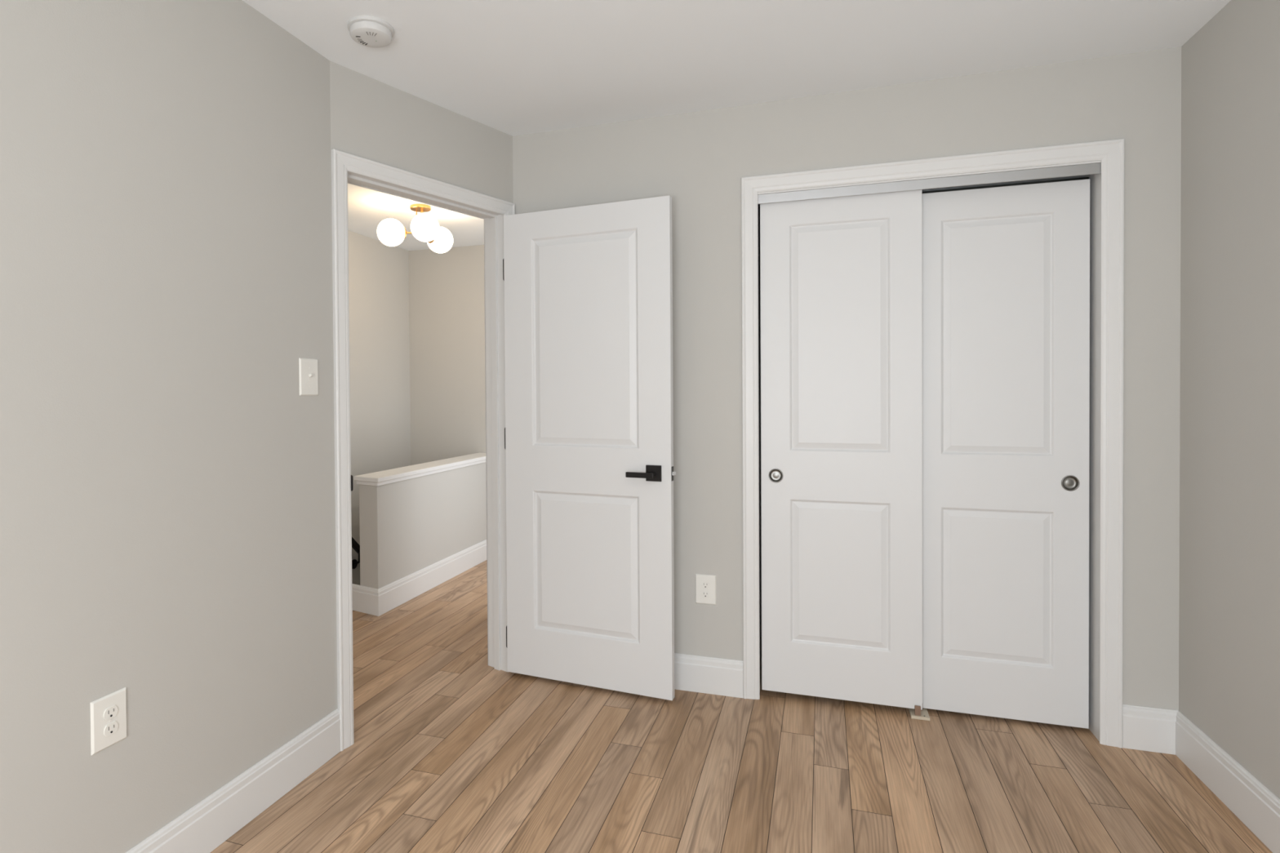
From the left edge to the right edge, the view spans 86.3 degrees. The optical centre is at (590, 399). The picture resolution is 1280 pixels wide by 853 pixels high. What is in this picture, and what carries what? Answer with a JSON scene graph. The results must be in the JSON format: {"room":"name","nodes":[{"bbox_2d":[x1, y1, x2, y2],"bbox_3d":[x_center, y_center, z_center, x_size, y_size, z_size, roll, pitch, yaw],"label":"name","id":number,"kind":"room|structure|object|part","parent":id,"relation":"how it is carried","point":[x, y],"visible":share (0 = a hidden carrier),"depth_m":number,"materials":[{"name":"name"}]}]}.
{"room":"empty bedroom","nodes":[
{"label":"empty bedroom","id":0,"kind":"room"},
{"bbox_2d":[0,0,337,852],"bbox_3d":[-1.414,0.049,0.990,0.120,2.432,2.996,0,1,18],"label":"wall","id":1,"kind":"structure","parent":0,"point":[167,524],"depth_m":1.74,"materials":[{"name":"beige paint"}]},
{"bbox_2d":[89,687,127,755],"bbox_3d":[-1.145,0.764,1.622,0.009,0.124,0.087,0,1,17],"label":"wall outlet","id":2,"kind":"object","parent":1,"relation":"attached to","point":[108,713],"visible":1,"depth_m":1.61,"materials":[{"name":"white plastic"}]},
{"bbox_2d":[103,705,117,720],"bbox_3d":[-1.143,0.745,1.621,0.003,0.028,0.034,0,1,18],"label":"receptacle","id":3,"kind":"object","parent":2,"relation":"attached to","point":[110,712],"depth_m":1.62,"materials":[{"name":"white plastic"}]},
{"bbox_2d":[103,721,118,737],"bbox_3d":[-1.143,0.784,1.621,0.003,0.028,0.034,0,1,18],"label":"receptacle","id":4,"kind":"object","parent":2,"relation":"attached to","point":[110,728],"depth_m":1.62,"materials":[{"name":"white plastic"}]},
{"bbox_2d":[125,708,340,852],"bbox_3d":[-1.342,1.190,0.984,0.015,0.150,2.995,0,1,18],"label":"baseboard","id":5,"kind":"structure","parent":1,"relation":"attached to","point":[204,827],"depth_m":2.01,"materials":[{"name":"white paint"}]},
{"bbox_2d":[298,357,318,395],"bbox_3d":[-0.937,-0.076,2.276,0.017,0.124,0.088,0,1,17],"label":"light switch","id":6,"kind":"object","parent":1,"relation":"attached to","point":[308,367],"visible":1,"depth_m":2.27,"materials":[{"name":"white plastic"}]},
{"bbox_2d":[348,230,410,585],"bbox_3d":[-2.426,0.907,2.898,0.100,4.182,5.970,0,1,18],"label":"wall","id":7,"kind":"structure","parent":0,"point":[379,273],"depth_m":5.18,"materials":[{"name":"beige paint"}]},
{"bbox_2d":[351,537,359,568],"bbox_3d":[-1.714,1.043,4.813,0.070,1.014,0.971,0,1,18],"label":"handrail","id":8,"kind":"object","parent":7,"relation":"attached to","point":[355,545],"visible":0.23,"depth_m":4.88,"materials":[{"name":"black metal"}]},
{"bbox_3d":[-1.702,0.981,4.796,0.036,0.889,0.950,0,1,18],"label":"rail","id":9,"kind":"part","parent":8,"relation":"part of","materials":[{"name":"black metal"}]},
{"bbox_2d":[353,452,486,588],"bbox_3d":[-1.042,0.823,4.637,0.197,0.786,1.604,0,1,18],"label":"wall","id":10,"kind":"structure","parent":0,"point":[412,518],"depth_m":4.27,"materials":[{"name":"beige paint"}]},
{"bbox_2d":[351,539,486,616],"bbox_3d":[-1.090,1.141,4.660,0.283,0.150,1.597,0,1,18],"label":"baseboard","id":11,"kind":"structure","parent":10,"relation":"attached to","point":[371,601],"depth_m":4.21,"materials":[{"name":"white paint"}]},
{"bbox_3d":[-1.042,0.467,4.638,0.173,0.022,1.592,0,1,18],"label":"cap moulding","id":12,"kind":"part","parent":10,"relation":"part of","materials":[{"name":"white paint"}]},
{"bbox_2d":[329,61,513,708],"bbox_3d":[-0.675,0.021,2.796,0.120,2.432,0.908,0,1,38],"label":"wall","id":13,"kind":"structure","parent":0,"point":[372,119],"depth_m":2.67,"materials":[{"name":"beige paint"}]},
{"bbox_2d":[331,148,515,751],"bbox_3d":[-0.674,0.176,2.797,0.156,2.123,0.903,0,1,38],"label":"door frame","id":14,"kind":"structure","parent":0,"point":[342,162],"depth_m":2.68,"materials":[{"name":"white paint"}]},
{"bbox_3d":[-0.873,0.299,2.461,0.041,0.057,0.005,0,1,38],"label":"strike plate","id":15,"kind":"part","parent":14,"relation":"part of","materials":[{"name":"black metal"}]},
{"bbox_2d":[408,244,485,465],"bbox_3d":[0.603,0.859,4.997,4.358,4.182,0.100,0,1,18],"label":"wall","id":16,"kind":"structure","parent":0,"point":[446,290],"depth_m":5.50,"materials":[{"name":"beige paint"}]},
{"bbox_2d":[242,0,1231,250],"bbox_3d":[-0.338,-1.249,2.132,4.558,0.120,6.070,0,1,18],"label":"ceiling","id":17,"kind":"structure","parent":0,"point":[513,68],"depth_m":2.31,"materials":[{"name":"paint"}]},
{"bbox_2d":[346,15,394,47],"bbox_3d":[-0.702,-1.167,2.173,0.142,0.039,0.142,0,1,18],"label":"smoke detector","id":18,"kind":"object","parent":17,"relation":"attached to","point":[367,31],"visible":1,"depth_m":2.14,"materials":[{"name":"white plastic"}]},
{"bbox_2d":[377,204,453,253],"bbox_3d":[-1.063,-1.078,4.249,0.430,0.266,0.490,0,1,18],"label":"ceiling light","id":19,"kind":"object","parent":17,"relation":"attached to","point":[424,227],"visible":1,"depth_m":4.12,"materials":[{"name":"white glass"}]},
{"bbox_3d":[-1.225,-1.027,4.176,0.167,0.167,0.167,0,1,18],"label":"globe","id":20,"kind":"part","parent":19,"relation":"part of","materials":[{"name":"white glass"}]},
{"bbox_3d":[-0.987,-1.027,4.056,0.167,0.167,0.167,0,1,18],"label":"globe","id":21,"kind":"part","parent":19,"relation":"part of","materials":[{"name":"white glass"}]},
{"bbox_3d":[-0.973,-1.031,4.391,0.167,0.167,0.167,0,1,18],"label":"globe","id":22,"kind":"part","parent":19,"relation":"part of","materials":[{"name":"white glass"}]},
{"bbox_2d":[210,560,1272,852],"bbox_3d":[-0.343,1.323,2.167,4.802,0.160,5.960,0,1,18],"label":"floor","id":23,"kind":"structure","parent":0,"point":[451,752],"depth_m":2.24,"materials":[{"name":"brown wood"}]},
{"bbox_2d":[908,705,929,720],"bbox_3d":[1.277,1.202,2.651,0.066,0.047,0.088,0,1,18],"label":"guide","id":24,"kind":"object","parent":23,"relation":"on","point":[916,713],"visible":0.84,"depth_m":2.62,"materials":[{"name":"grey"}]},
{"bbox_2d":[512,46,1181,710],"bbox_3d":[0.858,0.011,2.786,2.498,2.432,0.120,0,1,18],"label":"wall","id":25,"kind":"structure","parent":0,"point":[699,159],"depth_m":2.65,"materials":[{"name":"beige paint"}]},
{"bbox_2d":[502,195,675,700],"bbox_3d":[-0.022,0.198,2.895,0.785,2.030,0.139,0,1,23],"label":"door","id":26,"kind":"structure","parent":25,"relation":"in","point":[588,429],"depth_m":2.87,"materials":[{"name":"white paint"}]},
{"bbox_3d":[0.196,0.303,2.736,0.116,0.022,0.012,0,1,23],"label":"lever","id":27,"kind":"part","parent":26,"relation":"part of","materials":[{"name":"black metal"}]},
{"bbox_2d":[695,573,715,604],"bbox_3d":[0.481,0.795,2.853,0.087,0.124,0.009,0,1,18],"label":"wall outlet","id":28,"kind":"object","parent":25,"relation":"attached to","point":[705,584],"visible":1,"depth_m":2.85,"materials":[{"name":"white plastic"}]},
{"bbox_2d":[701,591,709,598],"bbox_3d":[0.480,0.815,2.851,0.034,0.028,0.003,0,1,18],"label":"receptacle","id":29,"kind":"object","parent":28,"relation":"attached to","point":[704,594],"depth_m":2.85,"materials":[{"name":"white plastic"}]},
{"bbox_2d":[701,581,709,588],"bbox_3d":[0.480,0.775,2.850,0.034,0.028,0.003,0,1,18],"label":"receptacle","id":30,"kind":"object","parent":28,"relation":"attached to","point":[704,584],"depth_m":2.85,"materials":[{"name":"white plastic"}]},
{"bbox_2d":[674,653,743,697],"bbox_3d":[0.152,1.154,2.963,1.002,0.150,0.015,0,1,18],"label":"baseboard","id":31,"kind":"structure","parent":25,"relation":"attached to","point":[695,673],"depth_m":2.84,"materials":[{"name":"white paint"}]},
{"bbox_2d":[757,162,1101,205],"bbox_3d":[1.257,-0.819,2.639,1.185,0.038,0.104,0,1,18],"label":"closet track","id":32,"kind":"object","parent":25,"relation":"attached to","point":[1081,171],"visible":0.98,"depth_m":2.57,"materials":[{"name":"white metal"}]},
{"bbox_2d":[760,189,922,710],"bbox_3d":[0.990,0.195,2.721,0.602,2.004,0.038,0,1,18],"label":"door","id":33,"kind":"structure","parent":32,"relation":"hanging from","point":[841,277],"depth_m":2.70,"materials":[{"name":"white paint"}]},
{"bbox_3d":[0.757,0.309,2.786,0.058,0.058,0.014,0,1,18],"label":"finger pull","id":34,"kind":"part","parent":33,"relation":"part of","materials":[{"name":"silver metal"}]},
{"bbox_2d":[921,178,1089,728],"bbox_3d":[1.538,0.203,2.591,0.600,2.008,0.038,0,1,18],"label":"door","id":35,"kind":"structure","parent":32,"relation":"hanging from","point":[1006,269],"depth_m":2.56,"materials":[{"name":"white paint"}]},
{"bbox_3d":[1.763,0.306,2.506,0.058,0.058,0.014,0,1,18],"label":"finger pull","id":36,"kind":"part","parent":35,"relation":"part of","materials":[{"name":"silver metal"}]},
{"bbox_2d":[741,138,1124,748],"bbox_3d":[1.262,0.158,2.648,1.308,2.134,0.140,0,1,18],"label":"door frame","id":37,"kind":"structure","parent":25,"relation":"attached to","point":[1110,153],"depth_m":2.46,"materials":[{"name":"white paint"}]},
{"bbox_2d":[1122,704,1178,755],"bbox_3d":[1.952,1.149,2.375,0.166,0.150,0.015,0,1,18],"label":"baseboard","id":38,"kind":"structure","parent":25,"relation":"attached to","point":[1149,729],"depth_m":2.37,"materials":[{"name":"white paint"}]},
{"bbox_2d":[759,177,1088,637],"bbox_3d":[1.523,0.000,3.295,1.548,2.432,0.060,0,1,18],"label":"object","id":39,"kind":"structure","parent":0,"point":[1082,178],"depth_m":3.47,"materials":[{"name":"beige paint"}]},
{"bbox_2d":[1178,0,1279,799],"bbox_3d":[1.486,0.036,0.493,0.120,2.432,3.850,0,1,18],"label":"wall","id":40,"kind":"structure","parent":0,"point":[1229,601],"depth_m":2.05,"materials":[{"name":"beige paint"}]},
{"bbox_2d":[1175,711,1279,852],"bbox_3d":[1.430,1.177,0.529,0.015,0.150,3.849,0,1,18],"label":"baseboard","id":41,"kind":"structure","parent":40,"relation":"attached to","point":[1255,806],"depth_m":2.04,"materials":[{"name":"white paint"}]}
]}

